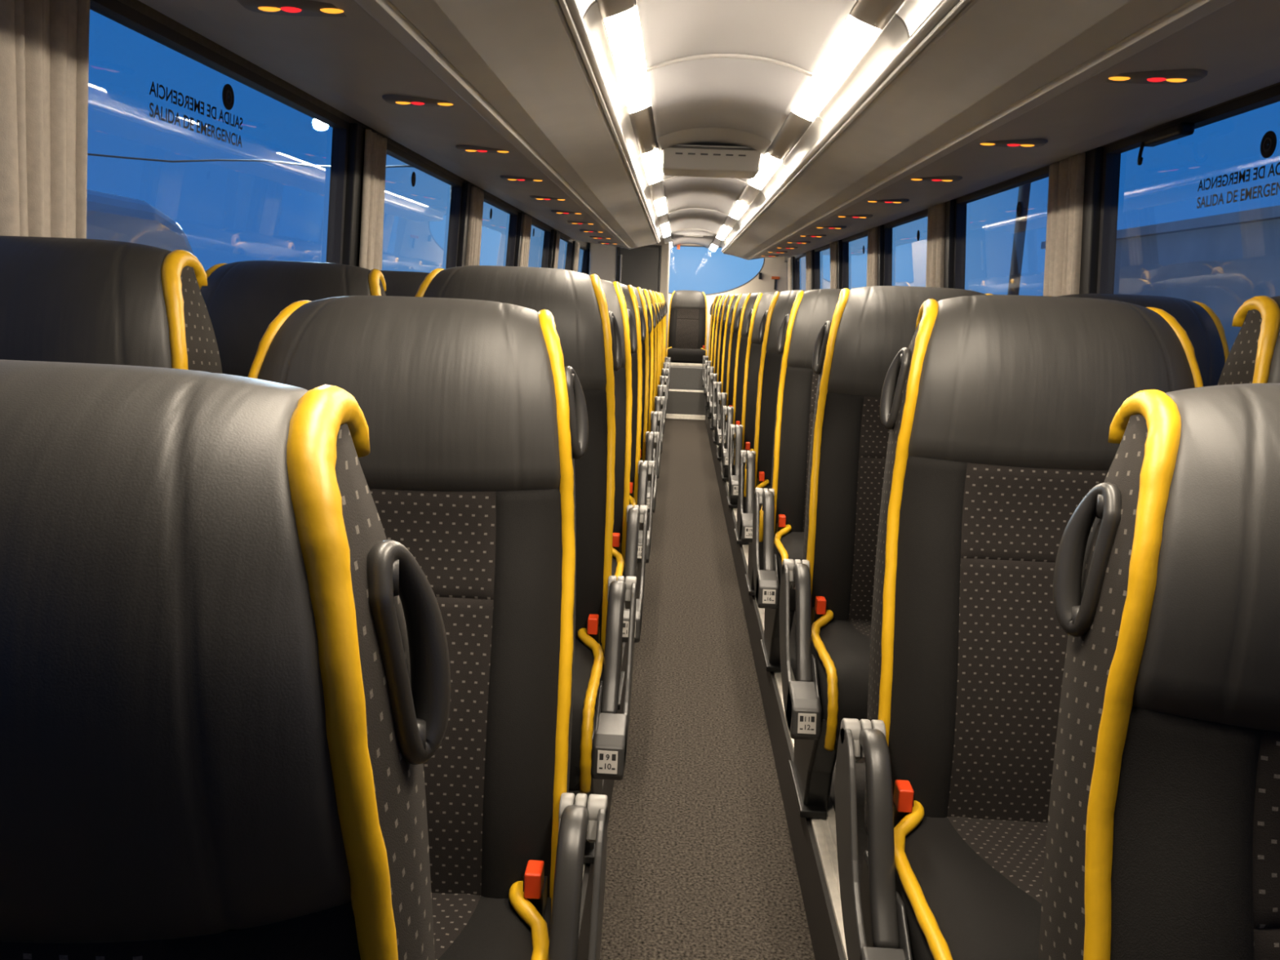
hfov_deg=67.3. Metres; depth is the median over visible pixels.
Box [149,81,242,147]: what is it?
emergency exit lettering
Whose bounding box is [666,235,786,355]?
wall
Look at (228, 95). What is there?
disc
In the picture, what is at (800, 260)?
window
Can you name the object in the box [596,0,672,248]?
trim
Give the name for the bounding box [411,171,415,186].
disc
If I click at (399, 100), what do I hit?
light panel
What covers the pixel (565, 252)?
window
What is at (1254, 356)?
seat
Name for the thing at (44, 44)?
curtain
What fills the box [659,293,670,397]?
seat
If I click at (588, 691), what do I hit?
seat cushion
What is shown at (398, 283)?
seat
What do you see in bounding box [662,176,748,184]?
trim
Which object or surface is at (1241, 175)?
emergency exit lettering
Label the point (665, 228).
ceiling light
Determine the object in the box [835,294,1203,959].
seat
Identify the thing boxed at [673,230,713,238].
ceiling light
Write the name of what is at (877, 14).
ceiling light
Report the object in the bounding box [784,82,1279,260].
wall
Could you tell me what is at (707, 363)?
seat
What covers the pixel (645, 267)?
partition
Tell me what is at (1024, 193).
utility pole
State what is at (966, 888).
seat cushion
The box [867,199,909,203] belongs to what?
light panel
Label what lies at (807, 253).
curtain
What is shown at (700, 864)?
floor
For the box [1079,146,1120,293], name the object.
window frame
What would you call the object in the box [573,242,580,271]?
curtain
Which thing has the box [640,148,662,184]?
ceiling light
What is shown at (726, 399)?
seat
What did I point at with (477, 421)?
seat
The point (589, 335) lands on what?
seat
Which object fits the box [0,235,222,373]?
seat
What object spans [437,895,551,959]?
seat cushion
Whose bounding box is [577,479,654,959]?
baseboard
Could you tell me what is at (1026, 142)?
light panel
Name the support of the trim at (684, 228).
attached to the ceiling
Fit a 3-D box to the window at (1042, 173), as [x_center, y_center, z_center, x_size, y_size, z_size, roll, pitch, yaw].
[1.487,-0.777,3.876,0.100,0.820,1.460,3,11,2]
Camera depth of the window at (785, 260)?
11.87 m
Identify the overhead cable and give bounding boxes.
[87,153,413,168]
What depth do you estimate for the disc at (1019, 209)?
3.73 m
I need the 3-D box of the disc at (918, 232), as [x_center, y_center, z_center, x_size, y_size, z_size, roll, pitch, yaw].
[1.538,-1.351,5.313,0.006,0.058,0.058,3,11,2]
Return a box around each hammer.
[771,275,779,289]
[1137,122,1195,165]
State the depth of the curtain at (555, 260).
7.90 m
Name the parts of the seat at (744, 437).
number plate, armrest, armrest, leg, grab handle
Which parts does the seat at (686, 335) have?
under frame, panel, panel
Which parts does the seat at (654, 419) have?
grab handle, armrest, armrest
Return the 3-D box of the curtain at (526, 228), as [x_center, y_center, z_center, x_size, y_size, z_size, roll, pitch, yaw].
[-0.792,-1.388,6.437,0.100,0.743,0.270,3,11,2]
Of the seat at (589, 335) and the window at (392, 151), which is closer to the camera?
the seat at (589, 335)
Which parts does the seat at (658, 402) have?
grab handle, armrest, armrest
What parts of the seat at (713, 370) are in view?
armrest, armrest, grab handle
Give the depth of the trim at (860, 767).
2.37 m
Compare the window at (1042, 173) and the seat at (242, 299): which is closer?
the seat at (242, 299)
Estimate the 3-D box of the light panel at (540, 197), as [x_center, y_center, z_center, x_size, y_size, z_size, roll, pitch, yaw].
[-0.441,-1.395,4.766,0.210,0.016,0.090,3,11,2]
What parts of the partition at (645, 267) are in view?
door frame, handle, door, door frame, door frame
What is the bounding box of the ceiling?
[635,0,857,248]
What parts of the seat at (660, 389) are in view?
grab handle, armrest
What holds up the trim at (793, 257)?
attached to the wall at (1277, 83)
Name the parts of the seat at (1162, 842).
grab handle, panel, panel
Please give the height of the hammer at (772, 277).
0.160 m
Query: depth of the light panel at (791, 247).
8.08 m
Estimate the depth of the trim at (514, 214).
6.18 m
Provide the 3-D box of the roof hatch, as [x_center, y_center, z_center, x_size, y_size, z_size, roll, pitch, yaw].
[0.298,-1.351,4.018,0.431,0.109,0.737,3,11,2]
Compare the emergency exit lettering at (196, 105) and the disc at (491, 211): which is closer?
the emergency exit lettering at (196, 105)
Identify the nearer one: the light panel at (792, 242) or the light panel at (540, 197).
the light panel at (540, 197)
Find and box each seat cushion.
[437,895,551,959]
[568,638,603,791]
[611,555,617,575]
[667,347,705,363]
[759,484,771,515]
[773,531,804,610]
[811,619,870,750]
[894,817,1041,959]
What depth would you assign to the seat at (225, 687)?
0.45 m
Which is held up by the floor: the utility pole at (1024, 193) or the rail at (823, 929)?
the rail at (823, 929)
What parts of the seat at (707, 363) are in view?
armrest, armrest, grab handle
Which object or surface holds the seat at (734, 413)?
on the rail at (824, 829)
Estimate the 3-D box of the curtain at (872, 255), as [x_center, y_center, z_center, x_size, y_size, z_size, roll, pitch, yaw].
[1.546,-1.286,6.369,0.100,0.744,0.310,3,11,2]
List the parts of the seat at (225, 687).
panel, backrest, grab handle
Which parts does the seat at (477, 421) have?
panel, cushion panel, panel, backrest, grab handle, armrest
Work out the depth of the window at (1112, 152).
2.92 m
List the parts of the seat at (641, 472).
number plate, grab handle, armrest, armrest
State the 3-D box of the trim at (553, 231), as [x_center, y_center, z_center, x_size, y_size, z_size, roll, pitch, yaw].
[-0.774,-1.637,7.917,0.141,0.820,0.150,3,11,2]
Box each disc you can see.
[222,84,234,110]
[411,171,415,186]
[489,208,492,218]
[916,230,919,240]
[1016,201,1022,217]
[1260,130,1276,158]
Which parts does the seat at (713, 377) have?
armrest, armrest, leg, grab handle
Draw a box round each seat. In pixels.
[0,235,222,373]
[0,359,450,959]
[199,260,386,377]
[247,295,608,959]
[379,270,429,297]
[414,265,636,863]
[600,279,648,710]
[619,283,654,576]
[626,284,659,512]
[635,287,662,519]
[640,288,664,453]
[651,290,666,434]
[654,291,667,418]
[657,292,669,408]
[658,292,671,390]
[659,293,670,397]
[665,289,707,364]
[702,294,723,408]
[703,294,725,418]
[706,294,727,430]
[708,293,737,443]
[711,293,742,460]
[715,293,752,480]
[721,292,767,507]
[728,291,781,544]
[737,289,809,595]
[752,288,850,671]
[778,285,992,818]
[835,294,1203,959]
[1038,382,1279,959]
[1049,293,1229,386]
[1217,295,1279,385]
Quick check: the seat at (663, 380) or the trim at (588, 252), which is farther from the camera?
the trim at (588, 252)
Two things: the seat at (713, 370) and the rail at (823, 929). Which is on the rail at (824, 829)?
the seat at (713, 370)
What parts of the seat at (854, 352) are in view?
armrest, armrest, number plate, leg, grab handle, backrest, cushion panel, panel, panel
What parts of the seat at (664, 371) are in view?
grab handle, armrest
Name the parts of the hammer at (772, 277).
handle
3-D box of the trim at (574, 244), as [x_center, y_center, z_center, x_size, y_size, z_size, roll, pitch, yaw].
[-0.708,-1.937,9.497,0.141,0.820,0.150,3,11,2]
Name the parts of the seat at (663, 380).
grab handle, armrest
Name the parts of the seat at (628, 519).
leg, number plate, grab handle, armrest, armrest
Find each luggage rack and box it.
[137,0,662,248]
[720,0,1279,260]
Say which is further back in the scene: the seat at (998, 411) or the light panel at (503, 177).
the light panel at (503, 177)
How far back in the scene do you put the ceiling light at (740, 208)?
6.35 m
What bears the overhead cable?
attached to the pole at (450, 185)
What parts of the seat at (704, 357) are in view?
armrest, armrest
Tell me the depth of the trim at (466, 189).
4.65 m
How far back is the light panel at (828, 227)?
5.73 m
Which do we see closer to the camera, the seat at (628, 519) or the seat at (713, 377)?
the seat at (628, 519)
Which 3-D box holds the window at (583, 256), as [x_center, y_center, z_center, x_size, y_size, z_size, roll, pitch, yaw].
[-0.681,-2.087,10.288,0.100,0.820,1.460,3,11,2]
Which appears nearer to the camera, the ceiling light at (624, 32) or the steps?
the ceiling light at (624, 32)
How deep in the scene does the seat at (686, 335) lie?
11.53 m
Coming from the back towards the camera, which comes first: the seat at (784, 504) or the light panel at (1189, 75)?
the seat at (784, 504)
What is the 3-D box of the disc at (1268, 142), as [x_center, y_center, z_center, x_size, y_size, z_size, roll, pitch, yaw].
[1.407,-0.751,2.152,0.006,0.058,0.058,3,11,2]
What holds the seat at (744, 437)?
on the rail at (824, 829)
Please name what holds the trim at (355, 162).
attached to the rail at (141, 7)
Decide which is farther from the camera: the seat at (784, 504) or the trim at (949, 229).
the trim at (949, 229)
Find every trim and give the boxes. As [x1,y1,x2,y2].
[325,123,366,266]
[445,182,474,268]
[505,212,525,266]
[541,229,555,268]
[570,240,577,271]
[586,248,590,275]
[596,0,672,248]
[645,53,813,76]
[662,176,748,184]
[667,208,728,216]
[671,228,716,234]
[706,408,867,959]
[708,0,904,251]
[791,256,795,290]
[810,249,820,289]
[836,240,848,288]
[877,224,892,285]
[943,199,966,289]
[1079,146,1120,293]
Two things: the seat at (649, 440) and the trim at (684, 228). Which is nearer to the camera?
the seat at (649, 440)
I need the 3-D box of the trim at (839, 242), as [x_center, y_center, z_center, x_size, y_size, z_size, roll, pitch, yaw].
[1.646,-1.528,7.827,0.141,0.820,0.150,3,11,2]
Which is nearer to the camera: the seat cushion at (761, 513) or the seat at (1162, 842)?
the seat at (1162, 842)
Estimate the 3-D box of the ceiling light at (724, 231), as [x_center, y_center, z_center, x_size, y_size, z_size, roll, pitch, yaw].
[0.749,-2.221,8.660,0.069,0.029,1.610,3,11,2]
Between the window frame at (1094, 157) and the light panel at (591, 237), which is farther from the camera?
the light panel at (591, 237)
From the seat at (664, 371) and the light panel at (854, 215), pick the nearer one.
the light panel at (854, 215)
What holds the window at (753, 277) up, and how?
in the wall at (773, 266)
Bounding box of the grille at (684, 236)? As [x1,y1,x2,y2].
[683,235,703,238]
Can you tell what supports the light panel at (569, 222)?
attached to the luggage rack at (537, 82)
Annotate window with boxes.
[89,0,349,263]
[386,142,462,268]
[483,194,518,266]
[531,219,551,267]
[557,234,573,270]
[577,244,588,274]
[668,244,764,295]
[784,259,787,290]
[795,253,805,289]
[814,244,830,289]
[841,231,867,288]
[883,208,928,285]
[953,166,1048,288]
[1096,84,1279,293]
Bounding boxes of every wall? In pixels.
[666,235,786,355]
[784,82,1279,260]
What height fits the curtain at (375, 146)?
0.743 m
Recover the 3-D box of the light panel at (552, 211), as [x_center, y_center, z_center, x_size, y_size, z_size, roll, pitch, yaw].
[-0.409,-1.544,5.551,0.210,0.016,0.090,3,11,2]
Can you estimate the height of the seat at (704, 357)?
1.210 m
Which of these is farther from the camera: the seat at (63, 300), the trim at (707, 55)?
the trim at (707, 55)
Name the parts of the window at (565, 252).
glass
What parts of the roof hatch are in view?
plate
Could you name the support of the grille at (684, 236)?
attached to the ceiling light at (688, 233)
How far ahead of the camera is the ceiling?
2.66 m
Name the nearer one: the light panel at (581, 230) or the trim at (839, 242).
the light panel at (581, 230)
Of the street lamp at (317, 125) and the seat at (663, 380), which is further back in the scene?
the street lamp at (317, 125)
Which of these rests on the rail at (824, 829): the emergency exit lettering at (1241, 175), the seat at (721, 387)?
the seat at (721, 387)
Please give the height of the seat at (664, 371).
1.210 m
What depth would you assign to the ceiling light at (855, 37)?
2.38 m
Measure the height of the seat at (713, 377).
1.213 m
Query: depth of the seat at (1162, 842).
0.72 m
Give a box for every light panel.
[236,0,346,17]
[382,94,453,106]
[455,144,508,153]
[499,175,542,181]
[529,195,564,200]
[551,209,581,213]
[567,221,593,224]
[579,229,603,232]
[589,235,610,239]
[597,241,616,244]
[769,251,787,253]
[777,246,797,248]
[787,241,810,243]
[800,234,826,237]
[817,226,846,228]
[838,214,872,217]
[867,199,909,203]
[911,175,962,181]
[978,138,1048,146]
[1103,68,1207,84]
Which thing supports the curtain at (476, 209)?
hanging from the rail at (141, 7)
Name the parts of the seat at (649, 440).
number plate, grab handle, armrest, armrest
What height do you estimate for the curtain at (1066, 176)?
0.743 m
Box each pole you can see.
[449,185,451,204]
[1007,182,1031,295]
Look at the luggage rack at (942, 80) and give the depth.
2.10 m
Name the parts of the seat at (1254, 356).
backrest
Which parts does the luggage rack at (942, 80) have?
grab rail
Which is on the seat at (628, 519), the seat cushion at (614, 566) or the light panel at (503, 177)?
the seat cushion at (614, 566)
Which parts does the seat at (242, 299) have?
backrest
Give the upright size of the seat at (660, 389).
1.212 m
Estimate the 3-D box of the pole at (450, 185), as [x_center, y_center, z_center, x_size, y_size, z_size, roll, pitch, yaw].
[-4.136,-4.645,21.447,0.200,5.850,0.200,3,11,2]
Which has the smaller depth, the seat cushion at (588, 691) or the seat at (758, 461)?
the seat cushion at (588, 691)
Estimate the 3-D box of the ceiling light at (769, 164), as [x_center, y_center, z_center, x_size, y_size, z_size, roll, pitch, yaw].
[0.575,-1.428,4.483,0.069,0.029,1.060,3,11,2]
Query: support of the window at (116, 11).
in the rail at (141, 7)
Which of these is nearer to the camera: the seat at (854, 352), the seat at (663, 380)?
the seat at (854, 352)
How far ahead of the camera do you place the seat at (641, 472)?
3.60 m
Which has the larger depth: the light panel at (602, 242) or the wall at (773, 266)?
the wall at (773, 266)
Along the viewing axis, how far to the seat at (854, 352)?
2.27 m
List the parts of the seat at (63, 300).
backrest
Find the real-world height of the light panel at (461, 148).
0.016 m
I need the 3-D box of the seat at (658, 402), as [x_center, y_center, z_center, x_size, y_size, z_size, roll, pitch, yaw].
[-0.120,-0.556,5.850,0.543,1.214,0.687,3,11,2]
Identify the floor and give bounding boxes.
[600,418,815,959]
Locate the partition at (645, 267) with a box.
[589,238,670,355]
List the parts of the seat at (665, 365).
armrest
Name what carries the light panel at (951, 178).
attached to the luggage rack at (942, 80)
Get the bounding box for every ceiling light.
[604,5,651,113]
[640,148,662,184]
[653,197,666,216]
[660,222,671,237]
[673,230,713,238]
[709,244,718,251]
[715,225,731,239]
[728,200,748,219]
[748,153,782,189]
[791,14,880,121]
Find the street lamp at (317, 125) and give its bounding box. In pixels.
[312,119,328,130]
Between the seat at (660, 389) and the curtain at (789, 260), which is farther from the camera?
the curtain at (789, 260)
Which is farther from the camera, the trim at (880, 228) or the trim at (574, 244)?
the trim at (574, 244)
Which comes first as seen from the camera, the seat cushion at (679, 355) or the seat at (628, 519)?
the seat at (628, 519)
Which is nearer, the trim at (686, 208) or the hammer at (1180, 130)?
the hammer at (1180, 130)
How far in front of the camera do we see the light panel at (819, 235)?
6.51 m
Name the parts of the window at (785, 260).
glass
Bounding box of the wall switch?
[758,272,761,279]
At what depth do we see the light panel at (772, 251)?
8.87 m
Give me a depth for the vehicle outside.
29.32 m
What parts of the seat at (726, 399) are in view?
armrest, armrest, number plate, leg, grab handle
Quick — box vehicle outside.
[1040,204,1279,351]
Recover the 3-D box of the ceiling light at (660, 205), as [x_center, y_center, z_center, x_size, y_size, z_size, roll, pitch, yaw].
[0.142,-1.825,6.442,0.069,0.029,1.060,3,11,2]
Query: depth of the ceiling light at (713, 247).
11.15 m
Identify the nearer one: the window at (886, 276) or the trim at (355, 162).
the trim at (355, 162)
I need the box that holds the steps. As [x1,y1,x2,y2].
[666,362,706,420]
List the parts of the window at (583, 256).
glass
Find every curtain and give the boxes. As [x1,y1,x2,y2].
[0,0,89,238]
[359,128,386,270]
[465,186,484,266]
[519,214,532,266]
[552,231,560,268]
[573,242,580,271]
[787,257,791,290]
[805,250,810,289]
[830,241,837,288]
[866,226,877,286]
[925,202,945,287]
[1043,152,1085,296]
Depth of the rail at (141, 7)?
2.46 m
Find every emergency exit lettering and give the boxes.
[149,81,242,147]
[1196,162,1279,208]
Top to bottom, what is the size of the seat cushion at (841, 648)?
0.168 m
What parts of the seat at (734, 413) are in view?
number plate, armrest, armrest, leg, grab handle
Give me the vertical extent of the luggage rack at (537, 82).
0.182 m
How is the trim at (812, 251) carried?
attached to the wall at (1277, 83)
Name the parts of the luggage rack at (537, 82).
grab rail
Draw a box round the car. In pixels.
[86,189,194,255]
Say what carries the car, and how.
on the ground
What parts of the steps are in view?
riser panel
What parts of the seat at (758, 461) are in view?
armrest, armrest, number plate, leg, backrest, grab handle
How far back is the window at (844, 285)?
7.68 m
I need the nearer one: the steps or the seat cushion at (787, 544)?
the seat cushion at (787, 544)
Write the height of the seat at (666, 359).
1.213 m
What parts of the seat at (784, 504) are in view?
armrest, armrest, number plate, backrest, leg, grab handle, panel, panel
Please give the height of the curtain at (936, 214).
0.743 m
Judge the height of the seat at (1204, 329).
1.209 m
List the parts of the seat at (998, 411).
leg, armrest, armrest, grab handle, backrest, cushion panel, panel, panel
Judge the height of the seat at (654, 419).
1.212 m
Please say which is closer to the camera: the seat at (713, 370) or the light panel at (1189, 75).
the light panel at (1189, 75)
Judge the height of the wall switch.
0.080 m
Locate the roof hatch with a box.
[657,127,771,178]
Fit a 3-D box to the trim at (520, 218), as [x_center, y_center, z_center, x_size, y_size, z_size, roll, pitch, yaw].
[-0.840,-1.337,6.337,0.141,0.820,0.150,3,11,2]
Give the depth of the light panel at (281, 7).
1.62 m
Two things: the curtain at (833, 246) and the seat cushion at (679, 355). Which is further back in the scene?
the seat cushion at (679, 355)
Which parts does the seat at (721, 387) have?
armrest, armrest, leg, grab handle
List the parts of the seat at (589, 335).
leg, number plate, armrest, armrest, grab handle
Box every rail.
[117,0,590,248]
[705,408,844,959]
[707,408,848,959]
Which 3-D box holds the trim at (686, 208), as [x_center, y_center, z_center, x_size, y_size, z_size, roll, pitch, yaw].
[0.422,-1.941,6.956,0.444,0.048,0.025,3,11,2]

